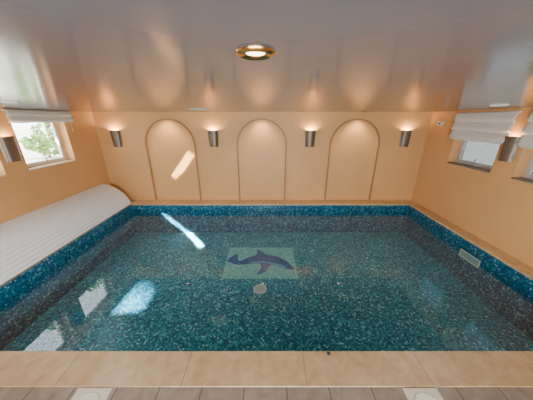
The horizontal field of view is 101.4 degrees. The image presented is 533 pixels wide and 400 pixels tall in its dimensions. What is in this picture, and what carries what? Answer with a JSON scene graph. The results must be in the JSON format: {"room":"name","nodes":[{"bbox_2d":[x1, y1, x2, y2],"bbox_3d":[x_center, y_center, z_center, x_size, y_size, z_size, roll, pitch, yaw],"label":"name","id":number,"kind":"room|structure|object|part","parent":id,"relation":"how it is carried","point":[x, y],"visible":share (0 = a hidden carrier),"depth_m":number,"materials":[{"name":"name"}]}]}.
{"room":"indoor swimming pool","nodes":[
{"label":"indoor swimming pool","id":0,"kind":"room"},
{"bbox_2d":[0,108,110,223],"bbox_3d":[-4.325,0.227,2.245,0.250,2.310,7.750,0,20,0],"label":"wall","id":1,"kind":"structure","parent":0,"point":[23,191],"depth_m":4.36,"materials":[{"name":"paint"}]},
{"bbox_2d":[0,136,21,162],"bbox_3d":[-4.151,-0.831,3.553,0.099,0.400,0.261,0,20,0],"label":"wall lamp","id":2,"kind":"object","parent":1,"relation":"attached to","point":[9,148],"visible":1,"depth_m":3.51,"materials":[{"name":"metal"}]},
{"bbox_2d":[1,109,74,130],"bbox_3d":[-4.159,-1.475,4.103,0.082,0.395,1.250,0,20,0],"label":"blind","id":3,"kind":"object","parent":1,"relation":"attached to","point":[14,115],"visible":1,"depth_m":3.94,"materials":[{"name":"white fabric"}]},
{"bbox_2d":[27,122,75,170],"bbox_3d":[-4.305,-1.115,4.173,0.250,0.900,1.000,0,20,0],"label":"window","id":4,"kind":"structure","parent":1,"relation":"in","point":[63,159],"depth_m":4.48,"materials":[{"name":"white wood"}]},
{"bbox_3d":[-4.275,-0.702,4.327,0.190,0.020,1.000,0,20,0],"label":"sill","id":5,"kind":"part","parent":4,"relation":"part of","materials":[{"name":"stone"}]},
{"bbox_2d":[0,206,136,350],"bbox_3d":[-3.900,1.268,4.106,0.600,0.960,4.488,0,20,0],"label":"wall","id":6,"kind":"structure","parent":0,"point":[28,296],"depth_m":3.74,"materials":[{"name":"tile"}]},
{"bbox_2d":[92,112,432,199],"bbox_3d":[-0.100,-1.080,5.760,8.200,2.310,0.250,0,20,0],"label":"wall","id":7,"kind":"structure","parent":0,"point":[261,144],"depth_m":5.59,"materials":[{"name":"paint"}]},
{"bbox_2d":[109,130,122,146],"bbox_3d":[-3.740,-1.521,5.410,0.261,0.400,0.099,0,20,0],"label":"wall lamp","id":8,"kind":"object","parent":7,"relation":"attached to","point":[116,137],"visible":1,"depth_m":5.39,"materials":[{"name":"metal"}]},
{"bbox_2d":[145,118,201,199],"bbox_3d":[-2.420,-0.986,5.643,1.260,2.106,0.035,0,20,0],"label":"trim","id":9,"kind":"structure","parent":7,"relation":"attached to","point":[153,123],"depth_m":5.57,"materials":[{"name":"paint"}]},
{"bbox_2d":[208,130,218,146],"bbox_3d":[-1.320,-1.521,5.410,0.261,0.400,0.099,0,20,0],"label":"wall lamp","id":10,"kind":"object","parent":7,"relation":"attached to","point":[213,136],"visible":1,"depth_m":5.39,"materials":[{"name":"metal"}]},
{"bbox_2d":[237,118,286,199],"bbox_3d":[-0.120,-0.986,5.643,1.260,2.106,0.035,0,20,0],"label":"trim","id":11,"kind":"structure","parent":7,"relation":"attached to","point":[245,125],"depth_m":5.53,"materials":[{"name":"paint"}]},
{"bbox_2d":[305,130,315,146],"bbox_3d":[1.090,-1.521,5.410,0.261,0.400,0.099,0,20,0],"label":"wall lamp","id":12,"kind":"object","parent":7,"relation":"attached to","point":[309,134],"visible":1,"depth_m":5.38,"materials":[{"name":"metal"}]},
{"bbox_2d":[324,118,379,199],"bbox_3d":[2.220,-0.986,5.643,1.260,2.106,0.035,0,20,0],"label":"trim","id":13,"kind":"structure","parent":7,"relation":"attached to","point":[369,122],"depth_m":5.54,"materials":[{"name":"paint"}]},
{"bbox_2d":[399,130,411,146],"bbox_3d":[3.460,-1.521,5.410,0.261,0.400,0.099,0,20,0],"label":"wall lamp","id":14,"kind":"object","parent":7,"relation":"attached to","point":[405,136],"visible":1,"depth_m":5.39,"materials":[{"name":"metal"}]},
{"bbox_2d":[0,0,532,111],"bbox_3d":[-0.100,-0.926,1.816,8.700,0.150,7.750,0,20,0],"label":"ceiling","id":15,"kind":"structure","parent":0,"point":[61,55],"depth_m":0.58,"materials":[{"name":"white paint"}]},
{"bbox_2d":[0,101,19,102],"bbox_3d":[-2.500,-0.946,2.102,0.180,0.013,0.180,0,20,0],"label":"recessed light","id":16,"kind":"object","parent":15,"relation":"in","point":[0,101],"visible":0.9,"depth_m":2.10,"materials":[{"name":"white plastic"}]},
{"bbox_2d":[235,46,275,59],"bbox_3d":[-0.028,-0.374,0.560,0.104,0.009,0.104,0,20,0],"label":"recessed light","id":17,"kind":"object","parent":15,"relation":"in","point":[248,52],"visible":1,"depth_m":0.55,"materials":[{"name":"gold metal"}]},
{"bbox_2d":[0,200,532,399],"bbox_3d":[-0.100,1.400,2.548,8.200,0.200,7.500,0,20,0],"label":"floor","id":18,"kind":"structure","parent":0,"point":[6,393],"depth_m":1.78,"materials":[{"name":"tile"}]},
{"bbox_2d":[0,184,130,284],"bbox_3d":[-3.883,0.669,3.428,0.628,0.551,4.760,0,20,0],"label":"cover","id":19,"kind":"object","parent":18,"relation":"on","point":[26,239],"visible":1,"depth_m":3.83,"materials":[{"name":"white plastic"}]},
{"bbox_2d":[71,388,111,399],"bbox_3d":[-1.420,1.613,1.679,0.280,0.006,0.280,0,20,0],"label":"deck hatch","id":20,"kind":"object","parent":18,"relation":"on","point":[81,393],"visible":1,"depth_m":1.77,"materials":[{"name":"beige plastic"}]},
{"bbox_3d":[-1.420,1.613,1.679,0.222,0.006,0.222,0,20,0],"label":"round lid","id":21,"kind":"part","parent":20,"relation":"part of","materials":[{"name":"beige plastic"}]},
{"bbox_2d":[402,388,442,399],"bbox_3d":[1.270,1.613,1.679,0.280,0.006,0.280,0,20,0],"label":"deck hatch","id":22,"kind":"object","parent":18,"relation":"on","point":[424,393],"visible":1,"depth_m":1.77,"materials":[{"name":"beige plastic"}]},
{"bbox_3d":[1.270,1.613,1.679,0.222,0.006,0.222,0,20,0],"label":"round lid","id":23,"kind":"part","parent":22,"relation":"part of","materials":[{"name":"beige plastic"}]},
{"bbox_2d":[2,232,532,350],"bbox_3d":[0.085,1.650,4.241,7.370,0.150,3.900,0,20,0],"label":"floor","id":24,"kind":"structure","parent":0,"point":[158,291],"depth_m":3.70,"materials":[{"name":"tile"}]},
{"bbox_2d":[221,248,297,278],"bbox_3d":[-0.130,1.354,4.803,1.520,0.013,1.120,0,20,0],"label":"mosaic","id":25,"kind":"object","parent":24,"relation":"on","point":[241,263],"visible":1,"depth_m":4.71},
{"bbox_2d":[253,284,266,293],"bbox_3d":[-0.120,1.643,4.025,0.250,0.014,0.250,0,20,0],"label":"floor drain","id":26,"kind":"object","parent":24,"relation":"on","point":[260,288],"visible":1,"depth_m":4.01,"materials":[{"name":"plastic"}]},
{"bbox_2d":[130,205,408,231],"bbox_3d":[0.085,0.538,6.068,7.370,0.960,0.300,0,20,0],"label":"wall","id":27,"kind":"structure","parent":0,"point":[147,218],"depth_m":5.88,"materials":[{"name":"tile"}]},
{"bbox_2d":[130,200,417,204],"bbox_3d":[0.200,0.071,5.886,7.600,0.044,0.315,0,20,0],"label":"coping","id":28,"kind":"object","parent":27,"relation":"on","point":[136,202],"visible":0.89,"depth_m":5.83,"materials":[{"name":"stone"}]},
{"bbox_2d":[403,206,532,340],"bbox_3d":[3.885,1.268,4.106,0.230,0.960,4.488,0,20,0],"label":"wall","id":29,"kind":"structure","parent":0,"point":[506,290],"depth_m":3.82,"materials":[{"name":"tile"}]},
{"bbox_2d":[458,248,480,267],"bbox_3d":[3.764,1.076,4.049,0.012,0.150,0.420,0,20,0],"label":"skimmer mouth","id":30,"kind":"object","parent":29,"relation":"attached to","point":[468,257],"visible":1,"depth_m":4.04,"materials":[{"name":"beige plastic"}]},
{"bbox_2d":[409,204,532,279],"bbox_3d":[3.877,0.800,3.925,0.245,0.044,3.866,0,20,0],"label":"coping","id":31,"kind":"object","parent":29,"relation":"on","point":[514,263],"visible":1,"depth_m":3.90,"materials":[{"name":"stone"}]},
{"bbox_2d":[411,108,532,267],"bbox_3d":[4.125,0.227,2.245,0.250,2.310,7.750,0,20,0],"label":"wall","id":32,"kind":"structure","parent":0,"point":[496,208],"depth_m":4.06,"materials":[{"name":"paint"}]},
{"bbox_2d":[447,140,499,172],"bbox_3d":[4.105,-1.068,4.207,0.250,0.890,0.970,0,20,0],"label":"window","id":33,"kind":"structure","parent":32,"relation":"in","point":[480,156],"depth_m":4.30,"materials":[{"name":"grey glass"}]},
{"bbox_3d":[4.075,-0.660,4.358,0.190,0.020,0.970,0,20,0],"label":"sill","id":34,"kind":"part","parent":33,"relation":"part of","materials":[{"name":"stone"}]},
{"bbox_3d":[4.200,-1.068,4.207,0.060,0.890,0.970,0,20,0],"label":"frame","id":35,"kind":"part","parent":33,"relation":"part of","materials":[{"name":"white plastic"}]},
{"bbox_3d":[4.184,-1.068,4.207,0.008,0.710,0.790,0,20,0],"label":"pane","id":36,"kind":"part","parent":33,"relation":"part of","materials":[{"name":"grey glass"}]},
{"bbox_2d":[448,111,521,143],"bbox_3d":[3.954,-1.274,4.093,0.092,0.705,1.200,0,20,0],"label":"blind","id":37,"kind":"object","parent":32,"relation":"attached to","point":[487,127],"visible":0.98,"depth_m":3.95,"materials":[{"name":"white fabric"}]},
{"bbox_2d":[498,136,519,161],"bbox_3d":[3.950,-0.838,3.572,0.099,0.400,0.261,0,20,0],"label":"wall lamp","id":38,"kind":"object","parent":32,"relation":"attached to","point":[509,149],"visible":0.96,"depth_m":3.53,"materials":[{"name":"metal"}]},
{"bbox_2d":[511,153,532,183],"bbox_3d":[4.105,-0.568,2.861,0.250,0.890,1.160,0,20,0],"label":"window","id":39,"kind":"structure","parent":32,"relation":"in","point":[527,177],"depth_m":3.44,"materials":[{"name":"grey glass"}]},
{"bbox_3d":[4.075,-0.160,3.013,0.190,0.020,1.160,0,20,0],"label":"sill","id":40,"kind":"part","parent":39,"relation":"part of","materials":[{"name":"stone"}]},
{"bbox_3d":[4.200,-0.568,2.861,0.060,0.890,1.160,0,20,0],"label":"frame","id":41,"kind":"part","parent":39,"relation":"part of","materials":[{"name":"white plastic"}]},
{"bbox_2d":[516,109,532,149],"bbox_3d":[3.954,-0.779,2.762,0.092,0.745,1.300,0,20,0],"label":"blind","id":42,"kind":"object","parent":32,"relation":"attached to","point":[525,141],"visible":1,"depth_m":3.28,"materials":[{"name":"white fabric"}]},
{"bbox_3d":[0.085,2.000,2.137,7.370,0.960,0.288,0,20,0],"label":"wall","id":43,"kind":"structure","parent":0,"visible":0},
{"bbox_2d":[0,351,532,386],"bbox_3d":[0.200,1.527,1.969,7.600,0.044,0.303,0,20,0],"label":"coping","id":44,"kind":"object","parent":43,"relation":"on","point":[17,368],"visible":0.81,"depth_m":1.95,"materials":[{"name":"tile"}]},
{"label":"outside","id":45,"kind":"structure","parent":0,"visible":0},
{"bbox_2d":[14,129,60,162],"bbox_3d":[-17.225,-0.595,5.113,25.550,0.050,50.000,0,20,0],"label":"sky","id":46,"kind":"structure","parent":45,"point":[30,156],"depth_m":8.57,"materials":[{"name":"white"}]},
{"bbox_2d":[18,134,59,157],"bbox_3d":[-7.279,-1.701,6.916,1.012,0.767,1.086,0,20,0],"label":"shrub","id":47,"kind":"object","parent":46,"relation":"on","point":[44,145],"visible":0.94,"depth_m":6.91,"materials":[{"name":"green plant"}]},
{"bbox_2d":[29,123,57,147],"bbox_3d":[-8.416,-2.671,9.072,1.764,1.083,1.574,0,20,0],"label":"shrub","id":48,"kind":"object","parent":46,"relation":"on","point":[35,132],"visible":0.16,"depth_m":8.62,"materials":[{"name":"green plant"}]},
{"bbox_2d":[44,123,56,143],"bbox_3d":[-9.600,-4.981,8.599,1.680,5.742,1.909,5,21,14],"label":"tree","id":49,"kind":"object","parent":46,"relation":"on","point":[48,126],"visible":0.02,"depth_m":9.49,"materials":[{"name":"green plant"}]}
]}

